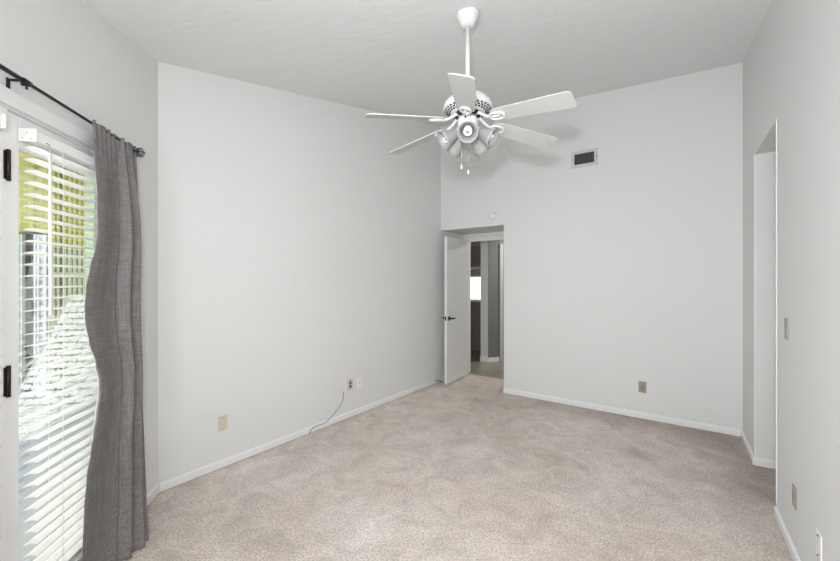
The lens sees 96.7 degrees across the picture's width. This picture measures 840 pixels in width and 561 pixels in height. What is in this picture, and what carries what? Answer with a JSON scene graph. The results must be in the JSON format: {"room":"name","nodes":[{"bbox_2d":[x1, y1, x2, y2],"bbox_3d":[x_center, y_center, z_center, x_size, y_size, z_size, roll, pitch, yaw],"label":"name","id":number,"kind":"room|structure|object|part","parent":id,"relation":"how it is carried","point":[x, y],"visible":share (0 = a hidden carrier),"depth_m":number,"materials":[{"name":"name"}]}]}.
{"room":"empty bedroom","nodes":[
{"label":"empty bedroom","id":0,"kind":"room"},
{"bbox_2d":[19,174,62,375],"bbox_3d":[-4.639,-0.010,5.180,2.982,3.000,0.100,0,0,-10],"label":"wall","id":1,"kind":"structure","parent":0,"point":[24,233],"depth_m":5.09,"materials":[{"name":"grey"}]},
{"bbox_2d":[19,166,47,231],"bbox_3d":[-5.170,-1.090,4.976,0.408,0.880,0.045,0,0,-10],"label":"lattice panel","id":2,"kind":"object","parent":1,"relation":"attached to","point":[24,200],"visible":0.47,"depth_m":4.96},
{"bbox_2d":[20,234,47,392],"bbox_3d":[-5.119,0.440,4.955,0.293,2.100,0.122,0,0,-10],"label":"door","id":3,"kind":"structure","parent":1,"relation":"in","point":[25,340],"depth_m":4.96,"materials":[{"name":"white"}]},
{"bbox_2d":[19,150,67,169],"bbox_3d":[-3.459,-1.535,2.276,3.164,0.030,6.100,0,0,-10],"label":"ceiling","id":4,"kind":"structure","parent":0,"point":[22,155],"depth_m":4.73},
{"bbox_2d":[19,391,96,560],"bbox_3d":[-4.100,1.540,2.117,4.460,0.100,6.400,0,0,-10],"label":"floor","id":5,"kind":"structure","parent":0,"point":[25,445],"depth_m":2.91,"materials":[{"name":"concrete"}]},
{"bbox_2d":[19,234,19,389],"bbox_3d":[-5.319,0.440,4.933,0.099,2.100,0.080,0,0,-10],"label":"porch post","id":6,"kind":"object","parent":5,"relation":"on","point":[19,234],"visible":0.21,"depth_m":4.91,"materials":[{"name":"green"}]},
{"bbox_2d":[19,295,97,445],"bbox_3d":[-3.162,0.820,2.909,0.664,1.348,2.078,0,0,-10],"label":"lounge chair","id":7,"kind":"object","parent":5,"relation":"on","point":[30,421],"visible":0.52,"depth_m":3.40,"materials":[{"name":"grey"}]},
{"bbox_3d":[-3.148,1.111,2.825,0.600,0.048,0.860,0,0,-10],"label":"seat","id":8,"kind":"part","parent":7,"relation":"part of","materials":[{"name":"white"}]},
{"bbox_2d":[49,169,97,391],"bbox_3d":[-4.687,-0.005,5.040,0.552,2.990,0.080,0,0,-10],"label":"window glass","id":9,"kind":"object","parent":5,"relation":"on","point":[68,271],"visible":0.3,"depth_m":5.04,"materials":[{"name":"green"}]},
{"bbox_3d":[-4.465,-0.005,5.077,0.102,2.990,0.080,0,0,-10],"label":"post","id":10,"kind":"part","parent":9,"relation":"part of","materials":[{"name":"white"}]},
{"bbox_2d":[0,0,157,494],"bbox_3d":[-1.613,-0.040,1.320,0.138,2.940,2.500,0,0,-10],"label":"wall","id":11,"kind":"structure","parent":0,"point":[66,49],"depth_m":1.93,"materials":[{"name":"white paint"}]},
{"bbox_2d":[0,114,6,548],"bbox_3d":[-1.463,0.347,0.937,0.062,1.900,0.844,0,0,-10],"label":"window blind","id":12,"kind":"object","parent":11,"relation":"attached to","point":[3,117],"visible":1,"depth_m":1.35,"materials":[{"name":"white"}]},
{"bbox_2d":[0,102,93,560],"bbox_3d":[-1.620,0.380,1.319,0.124,2.100,1.740,0,0,-10],"label":"door frame","id":13,"kind":"structure","parent":11,"relation":"attached to","point":[4,109],"depth_m":1.41,"materials":[{"name":"white wood"}]},
{"bbox_2d":[3,112,94,560],"bbox_3d":[-1.655,0.374,1.785,0.060,2.047,0.770,0,0,-10],"label":"door","id":14,"kind":"structure","parent":11,"relation":"in","point":[10,155],"depth_m":1.46,"materials":[{"name":"white"}]},
{"bbox_2d":[18,128,97,560],"bbox_3d":[-1.603,0.347,1.813,0.079,1.900,0.681,0,0,-10],"label":"window blind","id":15,"kind":"object","parent":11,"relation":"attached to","point":[32,136],"visible":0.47,"depth_m":1.62,"materials":[{"name":"white plastic"}]},
{"bbox_3d":[-1.611,0.360,1.811,0.056,1.850,0.394,0,0,-10],"label":"ladder cord","id":16,"kind":"part","parent":15,"relation":"part of","materials":[{"name":"white fabric"}]},
{"bbox_3d":[-1.611,1.287,1.812,0.050,0.020,0.656,0,0,-10],"label":"rail","id":17,"kind":"part","parent":15,"relation":"part of","materials":[{"name":"white plastic"}]},
{"bbox_2d":[0,63,145,156],"bbox_3d":[-1.531,-0.747,1.408,0.090,0.088,1.646,0,0,-10],"label":"curtain rod","id":18,"kind":"object","parent":11,"relation":"attached to","point":[140,152],"visible":0.8,"depth_m":1.49,"materials":[{"name":"black metal"}]},
{"bbox_2d":[82,120,148,560],"bbox_3d":[-1.536,0.324,1.937,0.158,2.199,0.533,0,0,-10],"label":"curtain","id":19,"kind":"object","parent":18,"relation":"hanging from","point":[115,526],"visible":1,"depth_m":1.93,"materials":[{"name":"grey fabric"}]},
{"bbox_2d":[146,484,159,505],"bbox_3d":[-1.732,1.394,2.367,0.013,0.060,0.284,0,0,-10],"label":"baseboard","id":20,"kind":"structure","parent":11,"relation":"attached to","point":[155,491],"depth_m":2.43,"materials":[{"name":"white"}]},
{"bbox_2d":[158,62,462,483],"bbox_3d":[-0.570,-0.465,4.219,0.121,3.790,4.264,0,0,37],"label":"wall","id":21,"kind":"structure","parent":0,"point":[300,257],"depth_m":3.23,"materials":[{"name":"white paint"}]},
{"bbox_2d":[218,415,226,431],"bbox_3d":[-1.506,1.089,2.850,0.010,0.114,0.070,0,0,37],"label":"wall plate","id":22,"kind":"object","parent":21,"relation":"attached to","point":[222,420],"visible":1,"depth_m":2.85,"materials":[{"name":"beige plastic"}]},
{"bbox_2d":[159,376,443,491],"bbox_3d":[-0.562,1.394,4.118,0.016,0.060,3.998,0,0,37],"label":"baseboard","id":23,"kind":"structure","parent":21,"relation":"attached to","point":[167,484],"depth_m":3.20,"materials":[{"name":"white"}]},
{"bbox_2d":[309,391,343,433],"bbox_3d":[-0.900,1.279,3.642,0.024,0.287,0.443,0,0,33],"label":"cable","id":24,"kind":"object","parent":21,"relation":"attached to","point":[343,391],"visible":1,"depth_m":3.69,"materials":[{"name":"grey plastic"}]},
{"bbox_2d":[348,378,352,390],"bbox_3d":[-0.728,1.087,3.898,0.010,0.114,0.072,0,0,37],"label":"electrical outlet","id":25,"kind":"object","parent":21,"relation":"attached to","point":[350,381],"visible":1,"depth_m":3.90,"materials":[{"name":"beige plastic"}]},
{"bbox_2d":[357,377,361,388],"bbox_3d":[-0.649,1.099,4.001,0.012,0.112,0.070,0,0,37],"label":"cable plate","id":26,"kind":"object","parent":21,"relation":"attached to","point":[359,380],"visible":1,"depth_m":4.00,"materials":[{"name":"white plastic"}]},
{"bbox_2d":[82,0,771,126],"bbox_3d":[0.100,-1.714,2.275,3.528,1.205,5.366,0,0,34],"label":"ceiling","id":27,"kind":"structure","parent":0,"point":[381,56],"depth_m":2.61,"materials":[{"name":"paint"}]},
{"bbox_2d":[364,7,576,173],"bbox_3d":[0.290,-1.143,2.270,1.213,1.001,1.252,0,0,0],"label":"ceiling fan","id":28,"kind":"object","parent":27,"relation":"hanging from","point":[467,105],"visible":1,"depth_m":2.20,"materials":[{"name":"white metal"}]},
{"bbox_3d":[-0.085,-0.931,2.134,0.465,0.078,0.126,0,0,-20],"label":"blade","id":29,"kind":"part","parent":28,"relation":"part of","materials":[{"name":"white wood"}]},
{"bbox_3d":[-0.015,-0.931,2.526,0.465,0.078,0.126,0,0,40],"label":"blade","id":30,"kind":"part","parent":28,"relation":"part of","materials":[{"name":"white wood"}]},
{"bbox_3d":[0.179,-0.868,2.248,0.108,0.120,0.120,-32,6,-9],"label":"lamp shade","id":31,"kind":"part","parent":28,"relation":"part of","materials":[{"name":"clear glass"}]},
{"bbox_3d":[0.235,-0.868,2.369,0.120,0.120,0.108,0,-32,-29],"label":"lamp shade","id":32,"kind":"part","parent":28,"relation":"part of","materials":[{"name":"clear glass"}]},
{"bbox_3d":[0.221,-0.931,1.877,0.126,0.078,0.465,0,0,10],"label":"blade","id":33,"kind":"part","parent":28,"relation":"part of","materials":[{"name":"white wood"}]},
{"bbox_3d":[0.276,-0.867,2.157,0.051,0.051,0.098,0,32,7],"label":"bulb","id":34,"kind":"part","parent":28,"relation":"part of","materials":[{"name":"white glass"}]},
{"bbox_3d":[0.276,-0.868,2.158,0.120,0.120,0.108,0,32,7],"label":"lamp shade","id":35,"kind":"part","parent":28,"relation":"part of","materials":[{"name":"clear glass"}]},
{"bbox_3d":[0.359,-0.931,2.663,0.126,0.078,0.465,0,0,10],"label":"blade","id":36,"kind":"part","parent":28,"relation":"part of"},
{"bbox_3d":[0.367,-0.868,2.352,0.120,0.120,0.108,0,-32,43],"label":"lamp shade","id":37,"kind":"part","parent":28,"relation":"part of","materials":[{"name":"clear glass"}]},
{"bbox_3d":[0.392,-0.868,2.222,0.108,0.120,0.120,35,14,21],"label":"lamp shade","id":38,"kind":"part","parent":28,"relation":"part of","materials":[{"name":"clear glass"}]},
{"bbox_3d":[0.665,-0.931,2.406,0.465,0.078,0.126,0,0,-20],"label":"blade","id":39,"kind":"part","parent":28,"relation":"part of","materials":[{"name":"white wood"}]},
{"bbox_3d":[0.596,-0.931,2.014,0.465,0.078,0.126,0,0,40],"label":"blade","id":40,"kind":"part","parent":28,"relation":"part of","materials":[{"name":"white wood"}]},
{"bbox_2d":[124,351,792,560],"bbox_3d":[0.656,1.460,4.765,7.392,0.060,9.831,0,0,36],"label":"floor","id":41,"kind":"structure","parent":0,"point":[465,468],"depth_m":2.51,"materials":[{"name":"beige carpet"}]},
{"bbox_2d":[471,298,480,351],"bbox_3d":[0.820,0.912,8.085,1.940,1.036,0.600,0,0,37],"label":"base cabinet","id":42,"kind":"object","parent":41,"relation":"on","point":[475,303],"visible":0.02,"depth_m":7.52,"materials":[{"name":"brown wood"}]},
{"bbox_2d":[471,298,480,301],"bbox_3d":[0.820,0.414,8.085,1.940,0.040,0.600,0,0,37],"label":"countertop","id":43,"kind":"structure","parent":42,"relation":"on","point":[472,299],"depth_m":7.53,"materials":[{"name":"white"}]},
{"bbox_2d":[446,226,503,234],"bbox_3d":[0.970,-0.767,5.334,1.041,0.120,0.620,0,0,35],"label":"wall","id":44,"kind":"structure","parent":0,"point":[491,229],"depth_m":5.28,"materials":[{"name":"white paint"}]},
{"bbox_2d":[471,269,480,275],"bbox_3d":[2.508,0.210,9.435,4.600,2.440,0.101,0,0,37],"label":"wall","id":45,"kind":"structure","parent":0,"point":[474,272],"depth_m":10.11,"materials":[{"name":"beige paint"}]},
{"bbox_2d":[471,241,480,246],"bbox_3d":[0.746,-0.849,8.010,1.970,0.322,0.370,0,0,37],"label":"wall","id":46,"kind":"structure","parent":0,"point":[477,243],"depth_m":7.49,"materials":[{"name":"paint"}]},
{"bbox_2d":[471,246,480,268],"bbox_3d":[0.752,-0.464,7.993,1.920,0.449,0.370,0,0,37],"label":"upper cabinet","id":47,"kind":"object","parent":46,"relation":"attached to","point":[475,250],"visible":0.02,"depth_m":7.50,"materials":[{"name":"brown wood"}]},
{"bbox_3d":[0.752,-0.262,7.993,1.920,0.045,0.370,0,0,37],"label":"rail","id":48,"kind":"part","parent":47,"relation":"part of","materials":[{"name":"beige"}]},
{"bbox_2d":[463,231,503,238],"bbox_3d":[1.120,0.361,5.521,1.040,2.137,0.120,0,0,37],"label":"wall","id":49,"kind":"structure","parent":0,"point":[491,233],"depth_m":5.57,"materials":[{"name":"white paint"}]},
{"bbox_2d":[463,235,503,372],"bbox_3d":[1.076,0.391,5.544,0.918,2.078,0.134,0,0,37],"label":"trim","id":50,"kind":"structure","parent":49,"relation":"attached to","point":[469,240],"depth_m":5.79,"materials":[{"name":"white wood"}]},
{"bbox_2d":[481,241,487,355],"bbox_3d":[1.194,0.210,6.797,0.165,2.440,0.484,0,0,11],"label":"wall pillar","id":51,"kind":"structure","parent":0,"point":[484,244],"depth_m":6.57,"materials":[{"name":"white paint"}]},
{"bbox_2d":[488,240,503,360],"bbox_3d":[1.472,0.210,6.774,0.557,2.440,0.451,0,0,0],"label":"wall","id":52,"kind":"structure","parent":0,"point":[493,245],"depth_m":6.59,"materials":[{"name":"paint"}]},
{"bbox_2d":[480,356,498,361],"bbox_3d":[1.234,1.380,6.573,0.344,0.100,0.073,0,0,-3],"label":"baseboard","id":53,"kind":"structure","parent":52,"relation":"attached to","point":[482,358],"depth_m":6.57,"materials":[{"name":"white"}]},
{"bbox_2d":[500,244,502,360],"bbox_3d":[1.443,0.390,6.620,0.063,2.080,0.020,0,0,-18],"label":"trim","id":54,"kind":"structure","parent":52,"relation":"attached to","point":[501,245],"depth_m":6.61,"materials":[{"name":"grey paint"}]},
{"bbox_2d":[441,63,742,436],"bbox_3d":[1.675,-0.388,4.379,3.296,3.636,0.120,0,0,35],"label":"wall","id":55,"kind":"structure","parent":0,"point":[624,270],"depth_m":3.94,"materials":[{"name":"white paint"}]},
{"bbox_2d":[443,236,467,384],"bbox_3d":[0.532,0.408,5.368,0.165,2.016,0.694,0,0,32],"label":"door","id":56,"kind":"structure","parent":55,"relation":"in","point":[455,317],"depth_m":5.28,"materials":[{"name":"white paint"}]},
{"bbox_2d":[490,212,496,219],"bbox_3d":[0.943,-0.836,4.809,0.106,0.106,0.028,0,0,35],"label":"smoke detector","id":57,"kind":"object","parent":55,"relation":"attached to","point":[493,215],"visible":1,"depth_m":4.79,"materials":[{"name":"white plastic"}]},
{"bbox_2d":[571,147,597,168],"bbox_3d":[1.836,-1.368,4.177,0.278,0.188,0.022,0,0,35],"label":"air vent","id":58,"kind":"object","parent":55,"relation":"in","point":[588,157],"visible":1,"depth_m":4.18,"materials":[{"name":"grey metal"}]},
{"bbox_2d":[503,388,741,436],"bbox_3d":[2.000,1.394,4.067,2.305,0.060,0.016,0,0,35],"label":"baseboard","id":59,"kind":"structure","parent":55,"relation":"attached to","point":[714,428],"depth_m":3.91,"materials":[{"name":"white"}]},
{"bbox_2d":[639,381,645,392],"bbox_3d":[2.298,1.101,3.857,0.070,0.116,0.010,0,0,35],"label":"electrical outlet","id":60,"kind":"object","parent":55,"relation":"attached to","point":[642,385],"visible":1,"depth_m":3.85,"materials":[{"name":"beige plastic"}]},
{"bbox_2d":[743,0,839,560],"bbox_3d":[1.649,-0.298,1.411,0.122,3.456,4.850,0,0,34],"label":"wall","id":61,"kind":"structure","parent":0,"point":[791,65],"depth_m":1.84,"materials":[{"name":"white paint"}]},
{"bbox_2d":[741,430,754,461],"bbox_3d":[2.761,1.394,3.151,0.014,0.060,0.623,0,0,35],"label":"baseboard","id":62,"kind":"structure","parent":61,"relation":"attached to","point":[748,448],"depth_m":3.13,"materials":[{"name":"white"}]},
{"bbox_2d":[754,154,755,455],"bbox_3d":[2.594,0.193,2.889,0.013,2.335,0.010,0,0,34],"label":"trim","id":63,"kind":"structure","parent":61,"relation":"attached to","point":[755,154],"depth_m":2.88,"materials":[{"name":"white"}]},
{"bbox_2d":[776,119,776,503],"bbox_3d":[2.166,0.188,2.248,0.034,2.325,0.014,0,0,34],"label":"trim","id":64,"kind":"structure","parent":61,"relation":"attached to","point":[776,119],"depth_m":2.25,"materials":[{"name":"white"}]},
{"bbox_2d":[784,318,788,339],"bbox_3d":[2.004,0.265,2.044,0.011,0.116,0.075,0,0,34],"label":"light switch","id":65,"kind":"object","parent":61,"relation":"attached to","point":[786,321],"visible":1,"depth_m":2.03,"materials":[{"name":"grey plastic"}]},
{"bbox_2d":[774,506,800,560],"bbox_3d":[1.201,1.394,0.876,0.013,0.060,3.361,0,0,34],"label":"baseboard","id":66,"kind":"structure","parent":61,"relation":"attached to","point":[794,555],"depth_m":2.02,"materials":[{"name":"white"}]},
{"bbox_2d":[792,483,796,510],"bbox_3d":[1.912,1.105,1.909,0.010,0.110,0.066,0,0,34],"label":"electrical outlet","id":67,"kind":"object","parent":61,"relation":"attached to","point":[794,490],"visible":1,"depth_m":1.89,"materials":[{"name":"beige plastic"}]},
{"bbox_2d":[816,528,821,560],"bbox_3d":[1.686,1.122,1.581,0.011,0.116,0.070,0,0,34],"label":"cable plate","id":68,"kind":"object","parent":61,"relation":"attached to","point":[818,535],"visible":1,"depth_m":1.57,"materials":[{"name":"white plastic"}]},
{"bbox_3d":[2.885,0.177,2.224,1.000,2.505,1.007,0,0,34],"label":"wall","id":69,"kind":"structure","parent":0,"visible":0},
{"bbox_2d":[752,456,775,468],"bbox_3d":[2.994,1.394,2.606,1.014,0.060,0.013,0,0,34],"label":"baseboard","id":70,"kind":"structure","parent":69,"relation":"attached to","point":[767,463],"depth_m":2.85,"materials":[{"name":"white"}]}
]}

